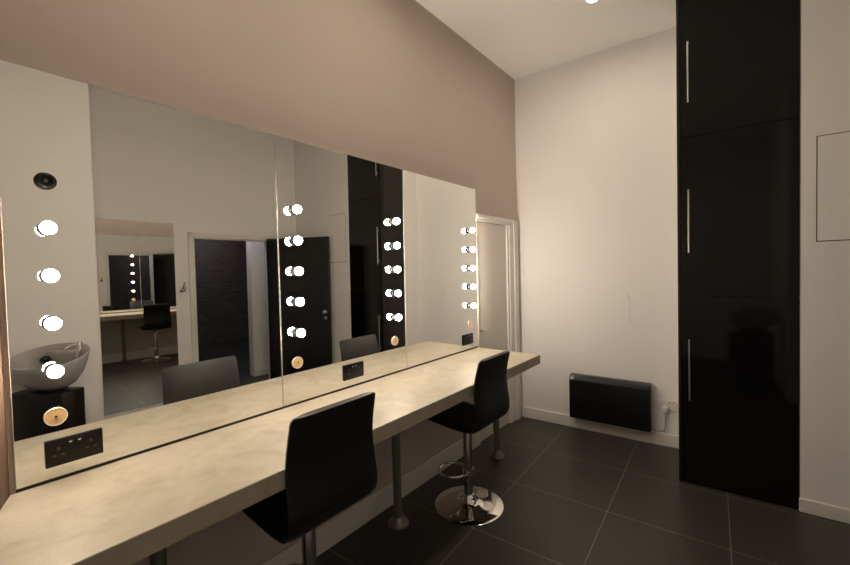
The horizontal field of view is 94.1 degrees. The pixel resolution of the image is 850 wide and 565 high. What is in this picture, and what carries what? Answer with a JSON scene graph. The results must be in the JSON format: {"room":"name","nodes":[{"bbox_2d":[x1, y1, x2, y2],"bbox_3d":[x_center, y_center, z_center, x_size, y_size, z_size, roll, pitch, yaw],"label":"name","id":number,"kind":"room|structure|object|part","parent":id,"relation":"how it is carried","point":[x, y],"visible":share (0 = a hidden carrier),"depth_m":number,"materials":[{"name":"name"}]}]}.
{"room":"backstage room","nodes":[
{"label":"backstage room","id":0,"kind":"room"},
{"bbox_2d":[0,327,9,509],"bbox_3d":[-1.317,-0.201,1.077,0.100,3.592,0.620,-3,2,-34],"label":"wall","id":1,"kind":"structure","parent":0,"point":[4,471],"depth_m":1.27,"materials":[{"name":"brown"}]},
{"bbox_2d":[0,0,516,564],"bbox_3d":[-0.264,-0.277,2.772,0.120,3.592,4.100,0,2,39],"label":"wall","id":2,"kind":"structure","parent":0,"point":[387,82],"depth_m":2.16,"materials":[{"name":"beige paint"}]},
{"bbox_2d":[0,59,282,492],"bbox_3d":[-1.066,-0.030,1.668,0.010,1.420,0.976,0,2,39],"label":"wall mirror","id":3,"kind":"object","parent":2,"relation":"attached to","point":[163,249],"visible":1,"depth_m":1.55,"materials":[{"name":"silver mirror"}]},
{"bbox_2d":[33,172,56,189],"bbox_3d":[-1.298,-0.349,1.353,0.024,0.058,0.058,0,2,39],"label":"holder","id":4,"kind":"object","parent":3,"relation":"attached to","point":[43,180],"visible":1,"depth_m":1.35,"materials":[{"name":"black metal"}]},
{"bbox_2d":[36,221,56,235],"bbox_3d":[-1.282,-0.185,1.343,0.063,0.050,0.050,0,2,39],"label":"bulb","id":5,"kind":"object","parent":3,"relation":"attached to","point":[47,228],"visible":1,"depth_m":1.33,"materials":[{"name":"white glass"}]},
{"bbox_2d":[39,269,58,282],"bbox_3d":[-1.279,-0.023,1.349,0.063,0.050,0.050,0,2,39],"label":"bulb","id":6,"kind":"object","parent":3,"relation":"attached to","point":[46,275],"visible":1,"depth_m":1.33,"materials":[{"name":"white glass"}]},
{"bbox_2d":[41,316,61,329],"bbox_3d":[-1.275,0.140,1.354,0.063,0.050,0.050,0,2,39],"label":"bulb","id":7,"kind":"object","parent":3,"relation":"attached to","point":[49,322],"visible":1,"depth_m":1.34,"materials":[{"name":"white glass"}]},
{"bbox_2d":[44,363,63,377],"bbox_3d":[-1.272,0.305,1.359,0.063,0.050,0.050,0,2,39],"label":"bulb","id":8,"kind":"object","parent":3,"relation":"attached to","point":[52,370],"visible":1,"depth_m":1.35,"materials":[{"name":"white glass"}]},
{"bbox_2d":[44,407,67,425],"bbox_3d":[-1.290,0.469,1.382,0.008,0.062,0.062,0,2,39],"label":"disc","id":9,"kind":"object","parent":3,"relation":"attached to","point":[56,416],"visible":1,"depth_m":1.38,"materials":[{"name":"beige wood"}]},
{"bbox_2d":[44,428,103,468],"bbox_3d":[-1.257,0.594,1.420,0.012,0.092,0.158,0,2,39],"label":"double socket","id":10,"kind":"object","parent":3,"relation":"attached to","point":[68,449],"visible":1,"depth_m":1.42,"materials":[{"name":"black plastic"}]},
{"bbox_2d":[274,135,406,408],"bbox_3d":[-0.452,-0.068,2.428,0.010,1.420,0.972,0,2,39],"label":"wall mirror","id":11,"kind":"object","parent":2,"relation":"attached to","point":[348,203],"visible":1,"depth_m":2.34,"materials":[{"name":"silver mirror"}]},
{"bbox_2d":[289,205,301,214],"bbox_3d":[-0.680,-0.385,2.087,0.063,0.050,0.050,0,2,39],"label":"bulb","id":12,"kind":"object","parent":11,"relation":"attached to","point":[296,209],"visible":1,"depth_m":2.07,"materials":[{"name":"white glass"}]},
{"bbox_3d":[-0.674,-0.385,2.082,0.046,0.044,0.044,0,2,39],"label":"globe","id":13,"kind":"part","parent":12,"relation":"part of","materials":[{"name":"white glass"}]},
{"bbox_2d":[290,236,302,245],"bbox_3d":[-0.677,-0.222,2.093,0.063,0.050,0.050,0,2,39],"label":"bulb","id":14,"kind":"object","parent":11,"relation":"attached to","point":[294,241],"visible":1,"depth_m":2.08,"materials":[{"name":"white glass"}]},
{"bbox_3d":[-0.670,-0.222,2.087,0.046,0.044,0.044,0,2,39],"label":"globe","id":15,"kind":"part","parent":14,"relation":"part of","materials":[{"name":"white glass"}]},
{"bbox_2d":[291,267,302,275],"bbox_3d":[-0.673,-0.060,2.098,0.063,0.050,0.050,0,2,39],"label":"bulb","id":16,"kind":"object","parent":11,"relation":"attached to","point":[295,271],"visible":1,"depth_m":2.08,"materials":[{"name":"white glass"}]},
{"bbox_3d":[-0.667,-0.060,2.092,0.046,0.044,0.044,0,2,39],"label":"globe","id":17,"kind":"part","parent":16,"relation":"part of","materials":[{"name":"white glass"}]},
{"bbox_2d":[292,357,302,368],"bbox_3d":[-0.685,0.432,2.131,0.008,0.062,0.062,0,2,39],"label":"disc","id":18,"kind":"object","parent":11,"relation":"attached to","point":[297,363],"visible":1,"depth_m":2.13,"materials":[{"name":"orange metal"}]},
{"bbox_2d":[292,297,303,305],"bbox_3d":[-0.670,0.103,2.103,0.063,0.050,0.050,0,2,39],"label":"bulb","id":19,"kind":"object","parent":11,"relation":"attached to","point":[296,301],"visible":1,"depth_m":2.09,"materials":[{"name":"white glass"}]},
{"bbox_3d":[-0.663,0.103,2.098,0.046,0.044,0.044,0,2,39],"label":"globe","id":20,"kind":"part","parent":19,"relation":"part of","materials":[{"name":"white glass"}]},
{"bbox_2d":[293,328,304,336],"bbox_3d":[-0.667,0.268,2.108,0.063,0.050,0.050,0,2,39],"label":"bulb","id":21,"kind":"object","parent":11,"relation":"attached to","point":[297,332],"visible":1,"depth_m":2.10,"materials":[{"name":"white glass"}]},
{"bbox_3d":[-0.660,0.268,2.103,0.046,0.044,0.044,0,2,39],"label":"globe","id":22,"kind":"part","parent":21,"relation":"part of","materials":[{"name":"white glass"}]},
{"bbox_2d":[343,361,363,380],"bbox_3d":[-0.437,0.544,2.435,0.012,0.092,0.158,0,2,39],"label":"double socket","id":23,"kind":"object","parent":11,"relation":"attached to","point":[354,370],"visible":1,"depth_m":2.43,"materials":[{"name":"black plastic"}]},
{"bbox_2d":[390,242,399,248],"bbox_3d":[-0.197,-0.251,2.687,0.063,0.050,0.050,0,2,39],"label":"bulb","id":24,"kind":"object","parent":11,"relation":"attached to","point":[393,245],"visible":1,"depth_m":2.67,"materials":[{"name":"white glass"}]},
{"bbox_3d":[-0.190,-0.251,2.681,0.046,0.044,0.044,0,2,39],"label":"globe","id":25,"kind":"part","parent":24,"relation":"part of","materials":[{"name":"white glass"}]},
{"bbox_2d":[390,218,399,224],"bbox_3d":[-0.201,-0.415,2.681,0.063,0.050,0.050,0,2,39],"label":"bulb","id":26,"kind":"object","parent":11,"relation":"attached to","point":[396,220],"visible":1,"depth_m":2.67,"materials":[{"name":"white glass"}]},
{"bbox_3d":[-0.194,-0.415,2.676,0.046,0.044,0.044,0,2,39],"label":"globe","id":27,"kind":"part","parent":26,"relation":"part of","materials":[{"name":"white glass"}]},
{"bbox_2d":[392,336,397,344],"bbox_3d":[-0.205,0.403,2.725,0.008,0.062,0.062,0,2,39],"label":"disc","id":28,"kind":"object","parent":11,"relation":"attached to","point":[394,339],"visible":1,"depth_m":2.72,"materials":[{"name":"orange metal"}]},
{"bbox_2d":[391,266,400,272],"bbox_3d":[-0.194,-0.089,2.692,0.063,0.050,0.050,0,2,39],"label":"bulb","id":29,"kind":"object","parent":11,"relation":"attached to","point":[394,269],"visible":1,"depth_m":2.68,"materials":[{"name":"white glass"}]},
{"bbox_2d":[391,290,400,296],"bbox_3d":[-0.190,0.074,2.697,0.063,0.050,0.050,0,2,39],"label":"bulb","id":30,"kind":"object","parent":11,"relation":"attached to","point":[394,293],"visible":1,"depth_m":2.69,"materials":[{"name":"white glass"}]},
{"bbox_3d":[-0.184,0.074,2.692,0.046,0.044,0.044,0,2,39],"label":"globe","id":31,"kind":"part","parent":30,"relation":"part of","materials":[{"name":"white glass"}]},
{"bbox_2d":[392,314,401,320],"bbox_3d":[-0.187,0.239,2.702,0.063,0.050,0.050,0,2,39],"label":"bulb","id":32,"kind":"object","parent":11,"relation":"attached to","point":[395,317],"visible":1,"depth_m":2.69,"materials":[{"name":"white glass"}]},
{"bbox_2d":[260,431,480,564],"bbox_3d":[-0.422,1.458,2.465,0.016,0.150,2.950,0,2,39],"label":"baseboard","id":33,"kind":"structure","parent":2,"relation":"attached to","point":[341,526],"depth_m":2.53,"materials":[{"name":"white wood"}]},
{"bbox_2d":[402,169,477,368],"bbox_3d":[0.159,-0.105,3.184,0.010,1.420,0.968,0,2,39],"label":"wall mirror","id":34,"kind":"object","parent":2,"relation":"attached to","point":[438,214],"visible":1,"depth_m":3.11,"materials":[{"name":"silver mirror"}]},
{"bbox_2d":[463,333,472,345],"bbox_3d":[0.377,0.494,3.442,0.012,0.092,0.158,0,2,39],"label":"double socket","id":35,"kind":"object","parent":34,"relation":"attached to","point":[468,338],"visible":1,"depth_m":3.43,"materials":[{"name":"black plastic"}]},
{"bbox_2d":[467,228,474,233],"bbox_3d":[0.401,-0.451,3.426,0.063,0.050,0.050,0,2,39],"label":"bulb","id":36,"kind":"object","parent":34,"relation":"attached to","point":[469,230],"visible":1,"depth_m":3.42,"materials":[{"name":"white glass"}]},
{"bbox_2d":[467,247,474,251],"bbox_3d":[0.405,-0.287,3.431,0.063,0.050,0.050,0,2,39],"label":"bulb","id":37,"kind":"object","parent":34,"relation":"attached to","point":[472,249],"visible":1,"depth_m":3.42,"materials":[{"name":"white glass"}]},
{"bbox_2d":[467,265,474,270],"bbox_3d":[0.408,-0.126,3.436,0.063,0.050,0.050,0,2,39],"label":"bulb","id":38,"kind":"object","parent":34,"relation":"attached to","point":[469,267],"visible":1,"depth_m":3.43,"materials":[{"name":"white glass"}]},
{"bbox_2d":[468,303,475,307],"bbox_3d":[0.415,0.202,3.447,0.063,0.050,0.050,0,2,39],"label":"bulb","id":39,"kind":"object","parent":34,"relation":"attached to","point":[473,305],"visible":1,"depth_m":3.44,"materials":[{"name":"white glass"}]},
{"bbox_2d":[468,284,475,289],"bbox_3d":[0.411,0.037,3.442,0.063,0.050,0.050,0,2,39],"label":"bulb","id":40,"kind":"object","parent":34,"relation":"attached to","point":[470,286],"visible":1,"depth_m":3.43,"materials":[{"name":"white glass"}]},
{"bbox_2d":[477,221,508,440],"bbox_3d":[0.666,0.446,3.829,0.096,2.027,0.570,0,2,39],"label":"door","id":41,"kind":"structure","parent":2,"relation":"in","point":[491,238],"depth_m":3.81,"materials":[{"name":"beige paint"}]},
{"bbox_3d":[0.553,0.439,3.653,0.050,0.048,0.131,0,2,39],"label":"handle","id":42,"kind":"part","parent":41,"relation":"part of","materials":[{"name":"silver metal"}]},
{"bbox_2d":[476,213,520,422],"bbox_3d":[0.716,0.412,3.910,0.092,2.100,0.813,0,2,39],"label":"trim","id":43,"kind":"structure","parent":2,"relation":"attached to","point":[511,226],"depth_m":4.09,"materials":[{"name":"white"}]},
{"bbox_2d":[415,0,675,78],"bbox_3d":[0.509,-2.098,1.190,4.400,0.100,5.900,0,2,36],"label":"ceiling","id":44,"kind":"structure","parent":0,"point":[523,38],"depth_m":3.26,"materials":[{"name":"white paint"}]},
{"bbox_2d":[317,416,849,564],"bbox_3d":[2.511,1.566,0.519,8.400,0.100,6.900,0,2,36],"label":"floor","id":45,"kind":"structure","parent":0,"point":[569,495],"depth_m":2.46,"materials":[{"name":"grey tile"}]},
{"bbox_2d":[0,347,539,564],"bbox_3d":[-0.262,1.091,2.200,0.595,0.891,3.112,0,2,39],"label":"countertop","id":46,"kind":"structure","parent":45,"relation":"on","point":[127,511],"depth_m":1.37,"materials":[{"name":"stone"}]},
{"bbox_3d":[-0.989,1.169,1.474,0.054,0.815,0.054,0,2,39],"label":"leg","id":47,"kind":"part","parent":46,"relation":"part of","materials":[{"name":"grey metal"}]},
{"bbox_3d":[-0.179,1.119,2.484,0.054,0.815,0.054,0,2,39],"label":"leg","id":48,"kind":"part","parent":46,"relation":"part of","materials":[{"name":"grey metal"}]},
{"bbox_3d":[0.600,1.075,3.345,0.054,0.815,0.054,0,2,39],"label":"leg","id":49,"kind":"part","parent":46,"relation":"part of","materials":[{"name":"grey metal"}]},
{"bbox_2d":[242,392,376,564],"bbox_3d":[-0.503,1.015,1.704,0.468,1.085,0.462,0,2,39],"label":"bar stool","id":50,"kind":"object","parent":45,"relation":"on","point":[330,461],"visible":0.84,"depth_m":1.55,"materials":[{"name":"black"}]},
{"bbox_3d":[-0.510,0.914,1.705,0.439,0.076,0.436,0,2,39],"label":"seat","id":51,"kind":"part","parent":50,"relation":"part of","materials":[{"name":"black plastic"}]},
{"bbox_3d":[-0.352,0.676,1.565,0.058,0.409,0.436,0,2,39],"label":"backrest","id":52,"kind":"part","parent":50,"relation":"part of","materials":[{"name":"black"}]},
{"bbox_2d":[427,351,509,526],"bbox_3d":[0.287,0.986,2.662,0.468,1.048,0.462,0,2,39],"label":"bar stool","id":53,"kind":"object","parent":45,"relation":"on","point":[469,505],"visible":0.93,"depth_m":2.59,"materials":[{"name":"black"}]},
{"bbox_3d":[0.280,0.886,2.663,0.439,0.076,0.424,0,2,39],"label":"seat","id":54,"kind":"part","parent":53,"relation":"part of","materials":[{"name":"black"}]},
{"bbox_3d":[0.438,0.657,2.524,0.058,0.391,0.424,0,2,39],"label":"backrest","id":55,"kind":"part","parent":53,"relation":"part of","materials":[{"name":"black"}]},
{"bbox_2d":[676,0,800,508],"bbox_3d":[2.184,-0.338,2.797,0.654,3.590,0.382,0,2,36],"label":"tall cabinet","id":56,"kind":"object","parent":45,"relation":"on","point":[738,73],"visible":1,"depth_m":2.66,"materials":[{"name":"black laminate"}]},
{"bbox_3d":[1.842,-0.331,2.861,0.014,3.590,0.025,0,2,36],"label":"panel","id":57,"kind":"part","parent":56,"relation":"part of","materials":[{"name":"black laminate"}]},
{"bbox_3d":[1.845,-1.474,2.775,0.012,0.422,0.033,0,2,36],"label":"bar handle","id":58,"kind":"part","parent":56,"relation":"part of","materials":[{"name":"silver metal"}]},
{"bbox_3d":[1.871,-0.434,2.805,0.012,0.447,0.033,0,2,36],"label":"bar handle","id":59,"kind":"part","parent":56,"relation":"part of","materials":[{"name":"silver metal"}]},
{"bbox_3d":[1.898,0.627,2.836,0.012,0.441,0.033,0,2,36],"label":"bar handle","id":60,"kind":"part","parent":56,"relation":"part of","materials":[{"name":"silver metal"}]},
{"bbox_3d":[2.073,-1.579,2.635,0.632,1.092,0.020,0,2,36],"label":"door","id":61,"kind":"part","parent":56,"relation":"part of","materials":[{"name":"black laminate"}]},
{"bbox_3d":[2.101,-0.468,2.667,0.632,1.124,0.020,0,2,36],"label":"door","id":62,"kind":"part","parent":56,"relation":"part of","materials":[{"name":"black laminate"}]},
{"bbox_3d":[2.133,0.773,2.703,0.632,1.354,0.020,0,2,36],"label":"door","id":63,"kind":"part","parent":56,"relation":"part of","materials":[{"name":"black laminate"}]},
{"bbox_2d":[514,27,678,435],"bbox_3d":[2.246,-0.358,3.385,4.200,3.592,0.121,0,2,36],"label":"wall","id":64,"kind":"structure","parent":0,"point":[596,133],"depth_m":3.73,"materials":[{"name":"white paint"}]},
{"bbox_2d":[521,406,678,448],"bbox_3d":[1.629,1.386,3.834,1.482,0.113,0.018,0,2,36],"label":"baseboard","id":65,"kind":"structure","parent":64,"relation":"attached to","point":[659,438],"depth_m":3.77,"materials":[{"name":"white"}]},
{"bbox_2d":[569,373,667,431],"bbox_3d":[1.770,1.108,3.664,0.819,0.425,0.100,0,2,36],"label":"heater","id":66,"kind":"object","parent":64,"relation":"attached to","point":[606,400],"visible":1,"depth_m":3.64,"materials":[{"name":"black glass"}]},
{"bbox_2d":[574,376,647,389],"bbox_3d":[1.706,0.928,3.653,0.629,0.035,0.016,0,2,36],"label":"grille","id":67,"kind":"object","parent":66,"relation":"attached to","point":[587,380],"depth_m":3.65,"materials":[{"name":"black metal"}]},
{"bbox_2d":[662,400,678,411],"bbox_3d":[2.148,1.075,3.441,0.146,0.086,0.013,0,2,36],"label":"wall socket","id":68,"kind":"object","parent":64,"relation":"attached to","point":[672,405],"visible":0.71,"depth_m":3.44,"materials":[{"name":"white plastic"}]},
{"bbox_2d":[799,0,849,508],"bbox_3d":[2.795,-0.347,2.531,1.946,3.592,0.610,0,2,36],"label":"wall","id":69,"kind":"structure","parent":0,"point":[824,404],"depth_m":2.42,"materials":[{"name":"white paint"}]},
{"bbox_2d":[799,498,849,523],"bbox_3d":[2.914,1.415,2.139,1.302,0.088,0.018,0,2,36],"label":"baseboard","id":70,"kind":"structure","parent":69,"relation":"attached to","point":[828,511],"depth_m":2.45,"materials":[{"name":"white"}]},
{"bbox_2d":[816,131,849,241],"bbox_3d":[2.547,-0.574,2.319,0.361,0.645,0.007,0,2,36],"label":"access hatch","id":71,"kind":"object","parent":69,"relation":"attached to","point":[832,150],"visible":1,"depth_m":2.38,"materials":[{"name":"grey paint"}]}
]}

